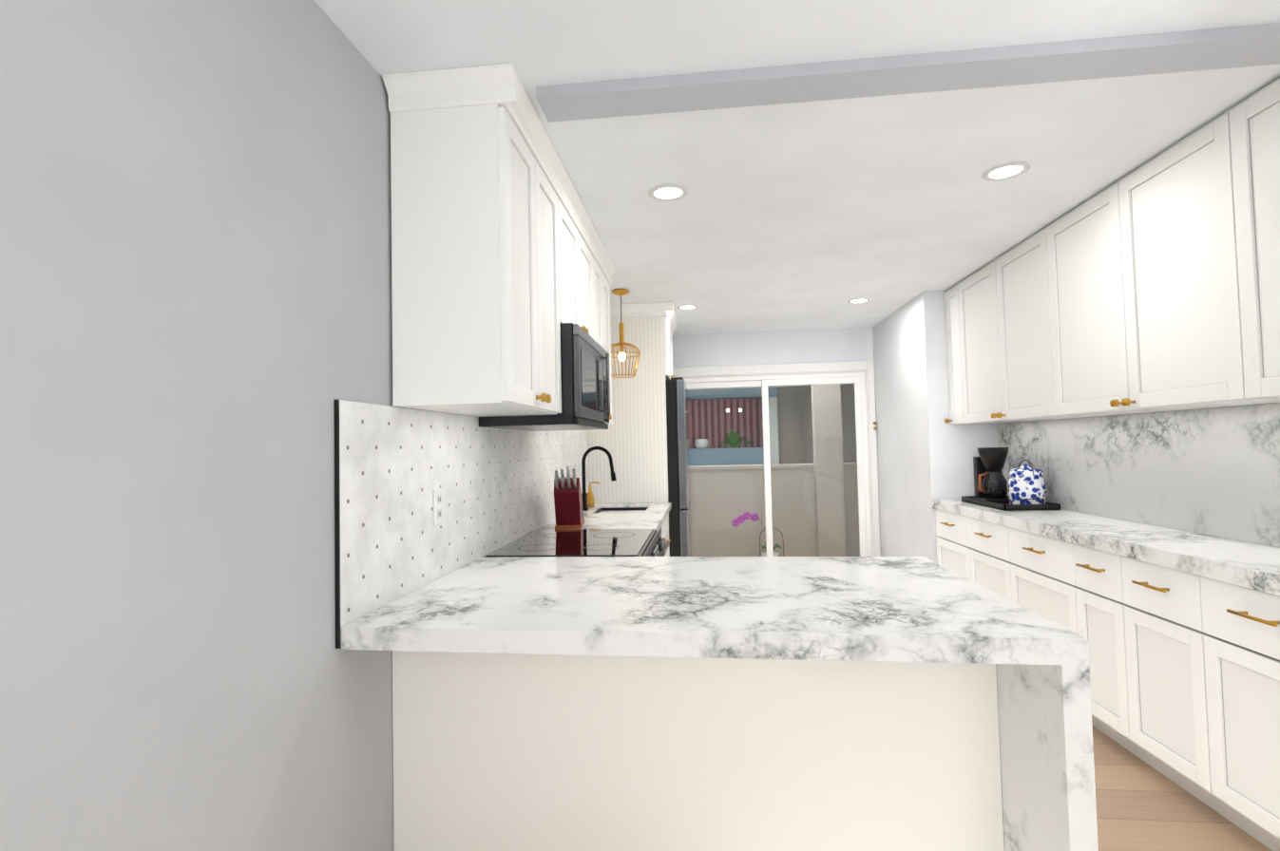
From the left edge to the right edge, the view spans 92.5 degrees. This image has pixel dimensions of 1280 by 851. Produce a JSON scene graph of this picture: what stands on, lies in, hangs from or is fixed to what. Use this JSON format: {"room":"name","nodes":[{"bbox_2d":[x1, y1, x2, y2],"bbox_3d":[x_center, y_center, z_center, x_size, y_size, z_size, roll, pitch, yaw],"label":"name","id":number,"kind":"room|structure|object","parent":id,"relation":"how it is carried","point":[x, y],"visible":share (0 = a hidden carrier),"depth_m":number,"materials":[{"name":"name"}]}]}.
{"room":"kitchen","nodes":[
{"label":"kitchen","id":0,"kind":"room"},
{"bbox_2d":[0,0,475,850],"bbox_3d":[-0.704,0.226,2.425,0.100,2.440,7.580,-1,-2,6],"label":"wall","id":1,"kind":"structure","parent":0,"point":[196,317],"depth_m":1.08,"materials":[{"name":"grey paint"}]},
{"bbox_2d":[333,400,588,649],"bbox_3d":[-0.585,-0.188,3.125,0.010,1.570,3.228,-1,-2,6],"label":"backsplash","id":2,"kind":"structure","parent":1,"relation":"attached to","point":[394,467],"depth_m":1.96,"materials":[{"name":"tile"}]},
{"bbox_2d":[433,488,443,525],"bbox_3d":[-0.678,0.273,2.066,0.006,0.120,0.075,-1,-2,6],"label":"electrical outlet plate","id":3,"kind":"object","parent":2,"relation":"attached to","point":[438,506],"visible":1,"depth_m":2.06,"materials":[{"name":"white plastic"}]},
{"bbox_2d":[382,66,565,416],"bbox_3d":[-0.522,-0.538,2.122,0.344,0.942,0.688,-1,-2,6],"label":"upper cabinet","id":4,"kind":"object","parent":1,"relation":"attached to","point":[503,267],"depth_m":1.79,"materials":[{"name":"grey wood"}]},
{"bbox_2d":[565,180,584,329],"bbox_3d":[-0.469,-0.703,2.670,0.344,0.577,0.437,-1,-2,6],"label":"upper cabinet","id":5,"kind":"object","parent":1,"relation":"attached to","point":[574,217],"depth_m":2.73,"materials":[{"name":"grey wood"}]},
{"bbox_2d":[478,323,610,431],"bbox_3d":[-0.388,-0.190,2.807,0.448,0.403,0.752,-1,-2,6],"label":"over-the-range microwave","id":6,"kind":"object","parent":5,"relation":"attached to","point":[585,382],"visible":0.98,"depth_m":2.46,"materials":[{"name":"black metal"}]},
{"bbox_2d":[584,218,599,344],"bbox_3d":[-0.434,-0.692,2.990,0.344,0.577,0.436,-1,-2,6],"label":"upper cabinet","id":7,"kind":"object","parent":1,"relation":"attached to","point":[591,326],"depth_m":3.11,"materials":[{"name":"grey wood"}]},
{"bbox_2d":[595,241,612,423],"bbox_3d":[-0.379,-0.494,3.471,0.344,0.942,0.579,-1,-2,6],"label":"upper cabinet","id":8,"kind":"object","parent":1,"relation":"attached to","point":[602,265],"depth_m":3.49,"materials":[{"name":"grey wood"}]},
{"bbox_2d":[671,327,874,550],"bbox_3d":[0.999,0.314,6.004,2.530,2.440,0.100,-1,-2,6],"label":"wall","id":9,"kind":"structure","parent":0,"point":[811,346],"depth_m":5.96,"materials":[{"name":"grey paint"}]},
{"bbox_2d":[672,361,880,556],"bbox_3d":[1.258,0.466,5.945,2.008,2.120,0.152,-1,-2,6],"label":"sliding glass door","id":10,"kind":"structure","parent":9,"relation":"attached to","point":[856,379],"depth_m":5.92,"materials":[{"name":"clear glass"}]},
{"bbox_2d":[314,0,1279,335],"bbox_3d":[0.819,-1.073,2.305,3.220,0.080,7.580,-1,-2,6],"label":"ceiling","id":11,"kind":"structure","parent":0,"point":[816,215],"depth_m":2.19,"materials":[{"name":"paint"}]},
{"bbox_2d":[611,288,640,378],"bbox_3d":[-0.129,-0.641,4.273,0.258,0.602,0.258,-1,-2,6],"label":"pendant light","id":12,"kind":"object","parent":11,"relation":"hanging from","point":[621,355],"visible":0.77,"depth_m":4.25,"materials":[{"name":"gold metal"}]},
{"bbox_2d":[649,183,687,201],"bbox_3d":[0.122,-1.002,2.639,0.170,0.007,0.170,-1,-2,6],"label":"recessed light","id":13,"kind":"object","parent":11,"relation":"in","point":[669,192],"visible":1,"depth_m":2.63,"materials":[{"name":"white"}]},
{"bbox_2d":[676,304,698,309],"bbox_3d":[0.374,-0.931,4.823,0.170,0.007,0.170,-1,-2,6],"label":"recessed light","id":14,"kind":"object","parent":11,"relation":"in","point":[687,307],"visible":1,"depth_m":4.82,"materials":[{"name":"white"}]},
{"bbox_2d":[847,298,870,304],"bbox_3d":[1.692,-0.964,4.734,0.170,0.007,0.170,-1,-2,6],"label":"recessed light","id":15,"kind":"object","parent":11,"relation":"in","point":[857,300],"visible":1,"depth_m":4.73,"materials":[{"name":"white"}]},
{"bbox_2d":[535,22,1279,122],"bbox_3d":[0.802,-1.033,1.802,2.230,0.035,0.140,-1,-2,6],"label":"ceiling beam","id":16,"kind":"structure","parent":11,"relation":"attached to","point":[1188,50],"depth_m":1.78,"materials":[{"name":"paint"}]},
{"bbox_2d":[981,161,1030,181],"bbox_3d":[1.495,-1.038,2.504,0.170,0.007,0.170,-1,-2,6],"label":"recessed light","id":17,"kind":"object","parent":11,"relation":"in","point":[1006,171],"visible":1,"depth_m":2.50,"materials":[{"name":"white"}]},
{"bbox_2d":[872,290,1276,563],"bbox_3d":[2.155,0.151,2.123,0.590,2.440,7.580,-1,-2,6],"label":"wall","id":18,"kind":"structure","parent":0,"point":[926,453],"depth_m":4.70,"materials":[{"name":"grey paint"}]},
{"bbox_2d":[944,287,955,424],"bbox_3d":[2.387,-0.514,4.288,0.343,0.966,0.302,-1,-2,6],"label":"upper cabinet","id":19,"kind":"object","parent":18,"relation":"attached to","point":[951,366],"depth_m":4.40,"materials":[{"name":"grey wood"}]},
{"bbox_2d":[952,233,1085,422],"bbox_3d":[2.319,-0.535,3.652,0.343,0.966,1.225,-1,-2,6],"label":"upper cabinet","id":20,"kind":"object","parent":18,"relation":"attached to","point":[996,309],"depth_m":3.65,"materials":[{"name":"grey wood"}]},
{"bbox_2d":[1035,126,1279,415],"bbox_3d":[2.203,-0.570,2.559,0.343,0.966,1.223,-1,-2,6],"label":"upper cabinet","id":21,"kind":"object","parent":18,"relation":"attached to","point":[1153,285],"depth_m":2.51,"materials":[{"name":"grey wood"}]},
{"bbox_2d":[1203,76,1279,400],"bbox_3d":[2.101,-0.602,1.606,0.343,0.966,0.941,-1,-2,6],"label":"upper cabinet","id":22,"kind":"object","parent":18,"relation":"attached to","point":[1243,143],"depth_m":1.99,"materials":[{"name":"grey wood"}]},
{"bbox_2d":[1092,725,1272,850],"bbox_3d":[0.870,1.433,2.167,3.220,0.060,7.480,-1,-2,6],"label":"floor","id":23,"kind":"structure","parent":0,"point":[1142,806],"depth_m":2.17,"materials":[{"name":"brown wood"}]},
{"bbox_2d":[482,529,667,557],"bbox_3d":[-0.225,0.986,2.779,0.714,0.925,0.780,-1,-2,6],"label":"range","id":24,"kind":"object","parent":23,"relation":"on","point":[605,543],"visible":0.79,"depth_m":2.72,"materials":[{"name":"black glass"}]},
{"bbox_2d":[587,301,678,556],"bbox_3d":[-0.019,0.305,5.093,0.693,2.439,0.946,-1,-2,6],"label":"tall cabinet","id":25,"kind":"object","parent":23,"relation":"on","point":[632,439],"visible":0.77,"depth_m":4.69,"materials":[{"name":"white wood"}]},
{"bbox_2d":[599,510,670,556],"bbox_3d":[-0.090,1.057,4.211,0.602,0.878,0.872,-1,-2,6],"label":"base cabinet","id":26,"kind":"object","parent":23,"relation":"on","point":[664,529],"visible":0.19,"depth_m":4.41,"materials":[{"name":"white wood"}]},
{"bbox_2d":[536,502,671,531],"bbox_3d":[-0.153,0.687,3.925,0.635,0.240,1.485,-1,-2,6],"label":"countertop","id":27,"kind":"structure","parent":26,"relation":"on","point":[653,516],"depth_m":3.74,"materials":[{"name":"stone"}]},
{"bbox_2d":[554,466,584,530],"bbox_3d":[-0.384,0.383,3.296,0.140,0.332,0.432,-1,-2,-2],"label":"knife block","id":28,"kind":"object","parent":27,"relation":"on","point":[568,503],"visible":1,"depth_m":3.20,"materials":[{"name":"red wood"}]},
{"bbox_2d":[586,481,599,507],"bbox_3d":[-0.340,0.496,4.420,0.101,0.184,0.060,-1,-2,6],"label":"soap dispenser","id":29,"kind":"object","parent":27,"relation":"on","point":[590,500],"visible":0.96,"depth_m":4.40,"materials":[{"name":"gold metal"}]},
{"bbox_2d":[581,446,616,511],"bbox_3d":[-0.285,0.361,4.223,0.254,0.437,0.107,-1,-2,6],"label":"faucet","id":30,"kind":"object","parent":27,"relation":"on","point":[612,474],"visible":0.92,"depth_m":4.19,"materials":[{"name":"black metal"}]},
{"bbox_2d":[658,527,668,556],"bbox_3d":[-0.156,1.032,3.472,0.628,0.878,0.596,-1,-2,6],"label":"dishwasher","id":31,"kind":"object","parent":23,"relation":"on","point":[659,531],"visible":0.06,"depth_m":3.62,"materials":[{"name":"silver"}]},
{"bbox_2d":[665,377,692,556],"bbox_3d":[0.051,0.590,5.215,0.736,1.875,1.030,-1,-2,6],"label":"refrigerator","id":32,"kind":"object","parent":23,"relation":"on","point":[678,467],"visible":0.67,"depth_m":4.69,"materials":[{"name":"black metal"}]},
{"bbox_2d":[392,659,1013,850],"bbox_3d":[0.148,0.980,1.986,1.642,0.864,0.657,-1,-2,6],"label":"base cabinet","id":33,"kind":"object","parent":23,"relation":"on","point":[732,704],"depth_m":1.66,"materials":[{"name":"white wood"}]},
{"bbox_2d":[341,556,1063,667],"bbox_3d":[0.128,0.515,1.867,1.635,0.055,0.984,-1,-2,6],"label":"countertop","id":34,"kind":"structure","parent":33,"relation":"on","point":[902,611],"depth_m":1.57,"materials":[{"name":"white stone"}]},
{"bbox_2d":[931,402,1279,850],"bbox_3d":[2.154,0.660,2.567,0.507,1.454,3.696,-1,-2,6],"label":"base cabinet","id":35,"kind":"object","parent":23,"relation":"on","point":[1144,561],"depth_m":2.47,"materials":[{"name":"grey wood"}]},
{"bbox_2d":[961,496,1060,511],"bbox_3d":[2.341,0.476,3.908,0.310,0.068,0.618,-1,-2,6],"label":"tray","id":36,"kind":"object","parent":35,"relation":"on","point":[1015,507],"visible":0.56,"depth_m":3.62,"materials":[{"name":"black metal"}]},
{"bbox_2d":[973,447,1009,503],"bbox_3d":[2.312,0.326,4.037,0.208,0.360,0.210,-1,-2,6],"label":"coffee maker","id":37,"kind":"object","parent":36,"relation":"on","point":[990,483],"visible":0.98,"depth_m":3.98,"materials":[{"name":"black plastic"}]},
{"bbox_2d":[1008,459,1046,504],"bbox_3d":[2.367,0.351,3.754,0.196,0.285,0.196,-1,-2,6],"label":"ginger jar","id":38,"kind":"object","parent":36,"relation":"on","point":[1026,482],"visible":0.9,"depth_m":3.68,"materials":[{"name":"blue"}]},
{"label":"outside","id":39,"kind":"structure","parent":0,"visible":0},
{"bbox_2d":[689,383,859,556],"bbox_3d":[1.410,0.259,6.711,5.240,2.620,1.390,-1,-2,6],"label":"wall","id":40,"kind":"structure","parent":39,"point":[715,485],"depth_m":7.14,"materials":[{"name":"paint"}]},
{"bbox_3d":[1.440,1.608,6.664,5.200,0.080,1.390,-1,-2,6],"label":"floor","id":41,"kind":"structure","parent":39,"visible":0},
{"bbox_2d":[732,512,783,556],"bbox_3d":[1.342,1.270,6.906,0.596,0.616,0.371,-1,-2,6],"label":"orchid","id":42,"kind":"object","parent":41,"relation":"on","point":[740,520],"depth_m":6.86,"materials":[{"name":"purple plant"}]},
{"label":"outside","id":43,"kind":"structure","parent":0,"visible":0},
{"bbox_2d":[687,383,857,466],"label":"window","id":44,"kind":"structure","parent":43,"point":[754,431],"depth_m":8.92,"materials":[{"name":"clear glass"}]},
{"bbox_2d":[719,428,754,447],"bbox_3d":[1.024,0.190,9.096,1.352,0.296,0.180,-1,-2,6],"label":"plants","id":45,"kind":"object","parent":44,"relation":"on","point":[736,442],"depth_m":9.06,"materials":[{"name":"green plant"}]}
]}

